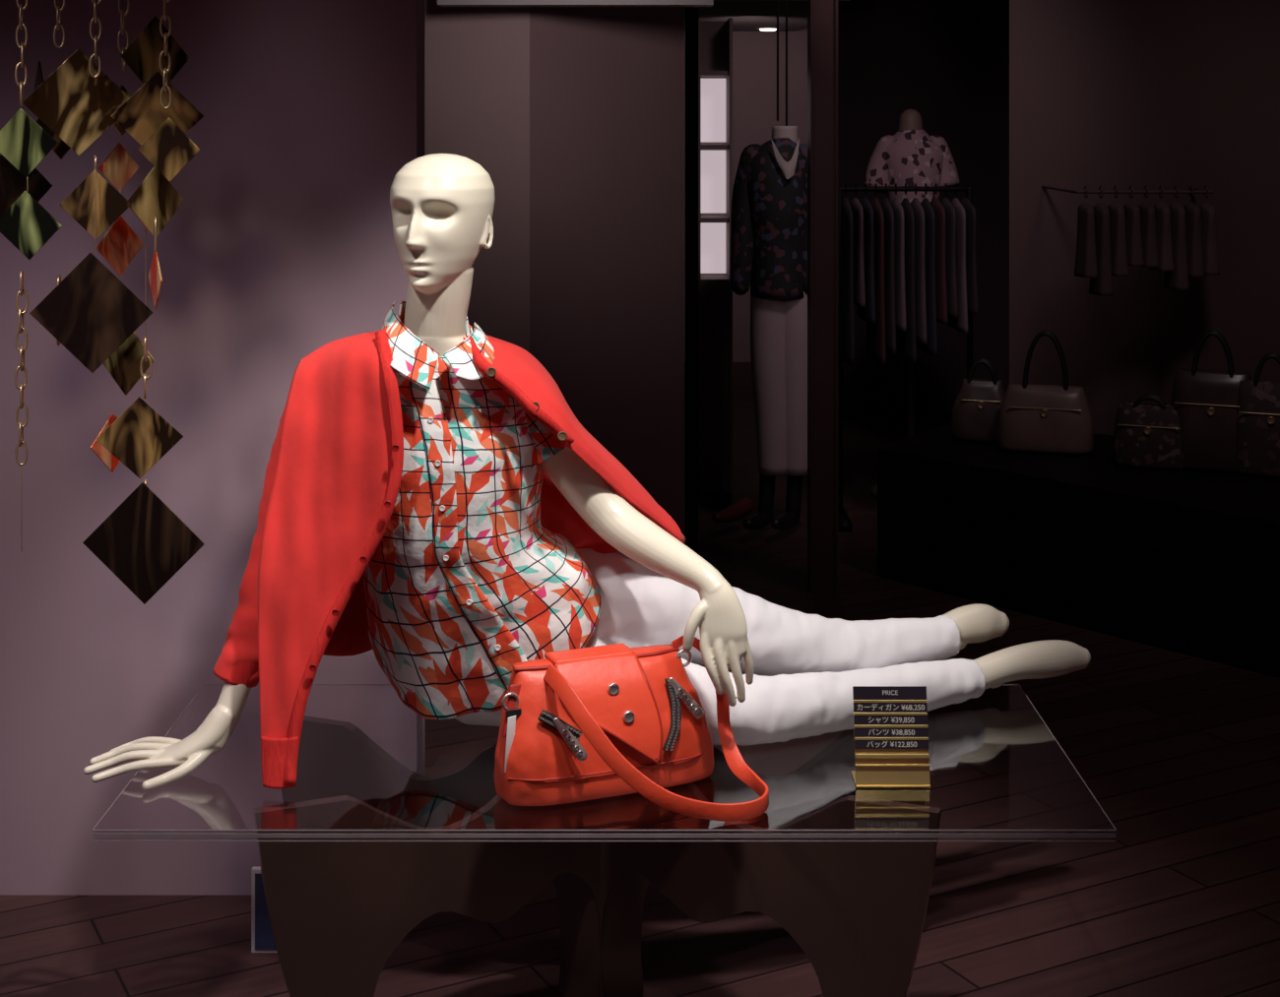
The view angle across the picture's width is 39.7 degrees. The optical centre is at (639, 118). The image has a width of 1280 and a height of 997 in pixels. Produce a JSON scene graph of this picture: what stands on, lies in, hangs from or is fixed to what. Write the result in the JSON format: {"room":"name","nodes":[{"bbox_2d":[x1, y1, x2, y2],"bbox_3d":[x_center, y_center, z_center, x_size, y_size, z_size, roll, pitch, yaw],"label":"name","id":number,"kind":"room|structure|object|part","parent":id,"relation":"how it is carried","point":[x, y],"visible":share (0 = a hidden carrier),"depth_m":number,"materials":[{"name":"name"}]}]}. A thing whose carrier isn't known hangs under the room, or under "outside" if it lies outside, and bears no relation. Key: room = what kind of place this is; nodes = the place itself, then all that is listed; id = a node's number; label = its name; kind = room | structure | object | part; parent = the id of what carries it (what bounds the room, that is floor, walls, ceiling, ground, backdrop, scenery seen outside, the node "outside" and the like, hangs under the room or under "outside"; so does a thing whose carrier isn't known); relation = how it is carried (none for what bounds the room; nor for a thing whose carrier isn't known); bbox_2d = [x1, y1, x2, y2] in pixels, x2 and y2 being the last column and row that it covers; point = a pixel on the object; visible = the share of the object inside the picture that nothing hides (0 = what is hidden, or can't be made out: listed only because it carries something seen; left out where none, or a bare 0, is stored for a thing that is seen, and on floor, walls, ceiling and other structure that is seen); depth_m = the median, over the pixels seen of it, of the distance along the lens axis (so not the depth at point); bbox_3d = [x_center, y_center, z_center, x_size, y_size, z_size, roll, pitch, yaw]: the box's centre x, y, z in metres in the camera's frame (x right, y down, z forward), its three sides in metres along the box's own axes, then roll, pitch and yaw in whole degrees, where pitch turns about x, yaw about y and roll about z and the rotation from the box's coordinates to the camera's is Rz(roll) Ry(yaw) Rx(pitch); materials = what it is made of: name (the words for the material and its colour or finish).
{"room":"shop","nodes":[
{"label":"shop","id":0,"kind":"room"},
{"bbox_2d":[0,0,424,895],"bbox_3d":[-1.716,0.200,3.485,2.569,2.600,0.130,0,0,0],"label":"wall","id":1,"kind":"structure","parent":0,"point":[280,247],"depth_m":3.42,"materials":[{"name":"paint"}]},
{"bbox_2d":[424,0,684,544],"bbox_3d":[-0.691,0.200,4.950,1.619,2.600,0.900,0,0,0],"label":"pillar","id":2,"kind":"structure","parent":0,"point":[574,116],"depth_m":4.59,"materials":[{"name":"paint"}]},
{"bbox_2d":[437,0,713,6],"bbox_3d":[-0.160,-0.320,4.425,0.683,0.080,0.090,0,0,0],"label":"trim","id":3,"kind":"structure","parent":2,"relation":"attached to","point":[442,3],"depth_m":4.38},
{"bbox_2d":[0,362,1279,996],"bbox_3d":[0.600,1.550,6.100,7.200,0.100,9.800,0,0,0],"label":"floor","id":4,"kind":"structure","parent":0,"point":[1180,751],"depth_m":3.55,"materials":[{"name":"brown wood"}]},
{"bbox_2d":[251,867,277,953],"bbox_3d":[-0.665,1.425,3.189,0.066,0.150,0.014,0,0,0],"label":"framed notice","id":5,"kind":"object","parent":4,"relation":"on","point":[262,937],"visible":0.43,"depth_m":3.18,"materials":[{"name":"blue paper"}]},
{"bbox_2d":[92,684,1116,996],"bbox_3d":[-0.053,1.282,2.990,1.531,0.436,0.683,0,0,0],"label":"display table","id":6,"kind":"object","parent":4,"relation":"on","point":[364,848],"visible":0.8,"depth_m":2.88,"materials":[{"name":"clear plastic"}]},
{"bbox_2d":[83,153,1090,790],"bbox_3d":[-0.029,0.561,3.073,1.745,1.004,0.590,0,0,0],"label":"mannequin","id":7,"kind":"object","parent":6,"relation":"on","point":[442,205],"visible":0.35,"depth_m":2.90},
{"bbox_2d":[213,328,685,789],"bbox_3d":[-0.313,0.698,2.963,0.779,0.708,0.379,0,0,0],"label":"cardigan","id":8,"kind":"object","parent":7,"relation":"attached to","point":[334,471],"visible":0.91,"depth_m":2.86,"materials":[{"name":"red fabric"}]},
{"bbox_3d":[-0.516,0.702,2.908,0.223,0.704,0.215,0,0,-18],"label":"panel","id":9,"kind":"part","parent":8,"relation":"part of","materials":[{"name":"red fabric"}]},
{"bbox_3d":[-0.274,0.645,3.097,0.674,0.579,0.172,0,0,-11],"label":"panel","id":10,"kind":"part","parent":8,"relation":"part of","materials":[{"name":"red fabric"}]},
{"bbox_2d":[363,300,601,719],"bbox_3d":[-0.300,0.656,2.995,0.469,0.694,0.316,0,0,0],"label":"patterned shirt","id":11,"kind":"object","parent":7,"relation":"on","point":[465,583],"visible":0.66,"depth_m":2.90,"materials":[{"name":"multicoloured fabric"}]},
{"bbox_2d":[454,548,985,746],"bbox_3d":[0.120,0.909,3.101,1.018,0.308,0.329,0,0,-8],"label":"trousers","id":12,"kind":"object","parent":7,"relation":"on","point":[806,668],"visible":0.41,"depth_m":3.08,"materials":[{"name":"fabric"}]},
{"bbox_2d":[494,636,768,822],"bbox_3d":[-0.020,0.951,2.764,0.392,0.223,0.280,0,0,-18],"label":"handbag","id":13,"kind":"object","parent":6,"relation":"on","point":[608,721],"visible":0.98,"depth_m":2.77,"materials":[{"name":"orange leather"}]},
{"bbox_3d":[-0.108,0.958,2.730,0.053,0.065,0.011,0,0,6],"label":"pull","id":14,"kind":"part","parent":13,"relation":"part of","materials":[{"name":"silver metal"}]},
{"bbox_3d":[0.074,0.925,2.826,0.055,0.066,0.011,0,0,0],"label":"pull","id":15,"kind":"part","parent":13,"relation":"part of","materials":[{"name":"silver metal"}]},
{"bbox_2d":[851,686,930,787],"bbox_3d":[0.402,0.989,2.845,0.118,0.147,0.065,0,0,0],"label":"price sign","id":16,"kind":"object","parent":6,"relation":"on","point":[891,728],"visible":1,"depth_m":2.83,"materials":[{"name":"gold metal"}]},
{"bbox_2d":[685,6,698,554],"bbox_3d":[0.159,0.200,5.460,0.039,2.600,0.080,0,0,0],"label":"door frame","id":17,"kind":"structure","parent":4,"relation":"on","point":[691,13],"depth_m":5.42,"materials":[{"name":"black wood"}]},
{"bbox_2d":[698,17,732,493],"bbox_3d":[0.300,0.550,7.205,0.140,1.900,0.250,0,0,0],"label":"window","id":18,"kind":"structure","parent":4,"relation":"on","point":[715,38],"depth_m":7.09,"materials":[{"name":"white glass"}]},
{"bbox_2d":[730,0,807,530],"bbox_3d":[0.466,0.188,6.381,0.372,2.584,0.283,0,0,-44],"label":"mannequin","id":19,"kind":"object","parent":4,"relation":"on","point":[769,215],"visible":0.86,"depth_m":6.36},
{"bbox_2d":[711,498,754,522],"bbox_3d":[0.333,1.418,6.380,0.061,0.070,0.236,0,0,38],"label":"shoe","id":20,"kind":"object","parent":19,"relation":"attached to","point":[740,509],"visible":1,"depth_m":6.36,"materials":[{"name":"red leather"}]},
{"bbox_2d":[807,0,837,593],"bbox_3d":[0.582,0.200,5.644,0.087,2.600,0.111,0,0,0],"label":"post","id":21,"kind":"object","parent":4,"relation":"on","point":[822,15],"visible":1,"depth_m":5.60,"materials":[{"name":"paint"}]},
{"bbox_2d":[837,183,978,532],"bbox_3d":[0.986,0.871,6.600,0.534,1.258,0.433,0,0,0],"label":"rack","id":22,"kind":"object","parent":4,"relation":"on","point":[907,268],"visible":0.99,"depth_m":6.45,"materials":[{"name":"grey fabric"}]},
{"bbox_2d":[864,109,959,498],"bbox_3d":[1.078,0.731,7.047,0.318,1.535,0.322,0,0,-45],"label":"mannequin","id":23,"kind":"object","parent":4,"relation":"on","point":[911,157],"visible":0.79,"depth_m":6.99,"materials":[{"name":"pink fabric"}]},
{"bbox_3d":[1.642,1.290,5.405,1.901,0.420,1.065,0,0,31],"label":"display platform","id":24,"kind":"object","parent":4,"relation":"on","visible":0},
{"bbox_2d":[952,358,1005,443],"bbox_3d":[1.149,0.944,5.945,0.202,0.269,0.121,0,0,17],"label":"leather handbag","id":25,"kind":"object","parent":24,"relation":"on","point":[977,408],"visible":0.85,"depth_m":5.90,"materials":[{"name":"brown leather"}]},
{"bbox_2d":[998,329,1093,454],"bbox_3d":[1.316,0.884,5.752,0.301,0.388,0.141,0,0,18],"label":"leather handbag","id":26,"kind":"object","parent":24,"relation":"on","point":[1033,417],"visible":1,"depth_m":5.70,"materials":[{"name":"brown leather"}]},
{"bbox_2d":[1112,393,1183,470],"bbox_3d":[1.580,0.968,5.492,0.221,0.220,0.123,0,0,26],"label":"handbag","id":27,"kind":"object","parent":24,"relation":"on","point":[1145,435],"visible":0.97,"depth_m":5.45,"materials":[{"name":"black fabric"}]},
{"bbox_2d":[1170,329,1251,473],"bbox_3d":[1.761,0.866,5.445,0.261,0.425,0.142,0,0,21],"label":"handbag","id":28,"kind":"object","parent":24,"relation":"on","point":[1205,402],"visible":0.84,"depth_m":5.40,"materials":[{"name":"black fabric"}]},
{"bbox_2d":[1235,352,1279,478],"bbox_3d":[1.910,0.894,5.355,0.221,0.368,0.132,0,0,25],"label":"handbag","id":29,"kind":"object","parent":24,"relation":"on","point":[1257,439],"visible":1,"depth_m":5.32,"materials":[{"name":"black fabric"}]},
{"bbox_2d":[684,24,807,362],"bbox_3d":[0.600,0.200,10.950,7.200,2.600,0.100,0,0,0],"label":"wall","id":30,"kind":"structure","parent":0,"point":[754,53],"depth_m":10.90,"materials":[{"name":"grey paint"}]},
{"bbox_2d":[684,0,850,31],"bbox_3d":[0.550,-0.565,9.400,0.800,0.070,2.800,0,0,0],"label":"ceiling","id":31,"kind":"structure","parent":0,"point":[746,15],"depth_m":9.04,"materials":[{"name":"paint"}]},
{"bbox_2d":[759,28,776,31],"bbox_3d":[0.589,-0.523,10.500,0.438,0.012,0.100,0,0,0],"label":"recessed light","id":32,"kind":"object","parent":31,"relation":"in","point":[761,30],"visible":0.54,"depth_m":10.47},
{"bbox_2d":[837,0,1009,413],"bbox_3d":[2.190,0.200,9.050,2.620,2.600,0.100,0,0,0],"label":"wall partition","id":33,"kind":"structure","parent":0,"point":[946,61],"depth_m":9.00,"materials":[{"name":"black paint"}]},
{"bbox_2d":[1009,0,1279,435],"bbox_3d":[2.036,0.200,5.935,1.619,2.600,0.080,0,0,30],"label":"wall panel","id":34,"kind":"object","parent":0,"point":[1108,94],"visible":0.5,"depth_m":6.08,"materials":[{"name":"paint"}]},
{"bbox_2d":[1041,185,1219,296],"bbox_3d":[1.645,0.395,5.964,0.469,0.353,0.561,0,0,0],"label":"rack","id":35,"kind":"object","parent":34,"relation":"attached to","point":[1177,240],"visible":1,"depth_m":5.70,"materials":[{"name":"black fabric"}]},
{"bbox_3d":[1.640,0.240,5.999,0.452,0.011,0.491,0,0,0],"label":"rail","id":36,"kind":"part","parent":35,"relation":"part of","materials":[{"name":"metal"}]},
{"bbox_3d":[0.600,-1.150,6.100,7.200,0.100,9.800,0,0,0],"label":"ceiling","id":37,"kind":"structure","parent":0,"visible":0},
{"bbox_2d":[0,0,204,604],"bbox_3d":[-0.910,-0.161,2.968,0.448,1.884,0.277,0,0,0],"label":"hanging ornament","id":38,"kind":"object","parent":37,"relation":"hanging from","point":[91,312],"visible":1,"depth_m":2.90,"materials":[{"name":"gold metal"}]},
{"bbox_3d":[-1.046,0.115,2.950,0.003,0.147,0.147,0,0,42],"label":"plate","id":39,"kind":"part","parent":38,"relation":"part of","materials":[{"name":"green metal"}]},
{"bbox_3d":[-1.002,0.040,2.880,0.115,0.115,0.003,0,10,6],"label":"plate","id":40,"kind":"part","parent":38,"relation":"part of","materials":[{"name":"green metal"}]},
{"bbox_3d":[-0.988,0.173,2.860,0.114,0.114,0.003,0,8,5],"label":"plate","id":41,"kind":"part","parent":38,"relation":"part of","materials":[{"name":"green metal"}]},
{"bbox_3d":[-1.027,-0.047,3.030,0.003,0.100,0.100,0,0,-28],"label":"plate","id":42,"kind":"part","parent":38,"relation":"part of","materials":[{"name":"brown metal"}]},
{"bbox_3d":[-0.996,0.014,3.050,0.003,0.115,0.115,0,0,36],"label":"plate","id":43,"kind":"part","parent":38,"relation":"part of","materials":[{"name":"metal"}]},
{"bbox_3d":[-0.934,-0.026,2.950,0.180,0.180,0.003,0,8,-14],"label":"plate","id":44,"kind":"part","parent":38,"relation":"part of","materials":[{"name":"gold metal"}]},
{"bbox_3d":[-0.885,0.315,2.860,0.197,0.197,0.003,0,4,-3],"label":"plate","id":45,"kind":"part","parent":38,"relation":"part of","materials":[{"name":"brown metal"}]},
{"bbox_3d":[-0.891,0.142,2.900,0.115,0.115,0.003,0,6,-5],"label":"plate","id":46,"kind":"part","parent":38,"relation":"part of","materials":[{"name":"gold metal"}]},
{"bbox_3d":[-0.881,0.543,2.960,0.003,0.098,0.098,0,0,28],"label":"plate","id":47,"kind":"part","parent":38,"relation":"part of","materials":[{"name":"orange metal"}]},
{"bbox_3d":[-0.893,0.084,3.040,0.003,0.084,0.084,0,0,37],"label":"plate","id":48,"kind":"part","parent":38,"relation":"part of","materials":[{"name":"orange metal"}]},
{"bbox_3d":[-0.880,0.217,3.000,0.003,0.103,0.103,0,0,33],"label":"plate","id":49,"kind":"part","parent":38,"relation":"part of","materials":[{"name":"red metal"}]},
{"bbox_3d":[-0.894,-0.014,3.060,0.003,0.088,0.088,0,0,33],"label":"plate","id":50,"kind":"part","parent":38,"relation":"part of","materials":[{"name":"gold metal"}]},
{"bbox_3d":[-0.861,0.403,2.970,0.125,0.125,0.003,0,0,27],"label":"plate","id":51,"kind":"part","parent":38,"relation":"part of","materials":[{"name":"gold metal"}]},
{"bbox_3d":[-0.810,0.518,2.870,0.137,0.137,0.003,0,8,-12],"label":"plate","id":52,"kind":"part","parent":38,"relation":"part of","materials":[{"name":"gold metal"}]},
{"bbox_3d":[-0.795,0.682,2.840,0.198,0.198,0.003,0,3,3],"label":"plate","id":53,"kind":"part","parent":38,"relation":"part of","materials":[{"name":"black metal"}]},
{"bbox_3d":[-0.826,-0.104,3.020,0.003,0.140,0.140,0,0,38],"label":"plate","id":54,"kind":"part","parent":38,"relation":"part of","materials":[{"name":"brown metal"}]},
{"bbox_3d":[-0.806,0.267,2.950,0.003,0.101,0.101,0,0,-27],"label":"plate","id":55,"kind":"part","parent":38,"relation":"part of","materials":[{"name":"orange metal"}]},
{"bbox_3d":[-0.817,0.141,2.990,0.003,0.122,0.122,0,0,35],"label":"plate","id":56,"kind":"part","parent":38,"relation":"part of","materials":[{"name":"gold metal"}]},
{"bbox_3d":[-0.811,-0.003,2.980,0.152,0.152,0.003,0,10,-16],"label":"plate","id":57,"kind":"part","parent":38,"relation":"part of","materials":[{"name":"gold metal"}]},
{"bbox_3d":[-0.775,0.052,2.920,0.106,0.106,0.003,0,3,8],"label":"plate","id":58,"kind":"part","parent":38,"relation":"part of","materials":[{"name":"gold metal"}]}
]}

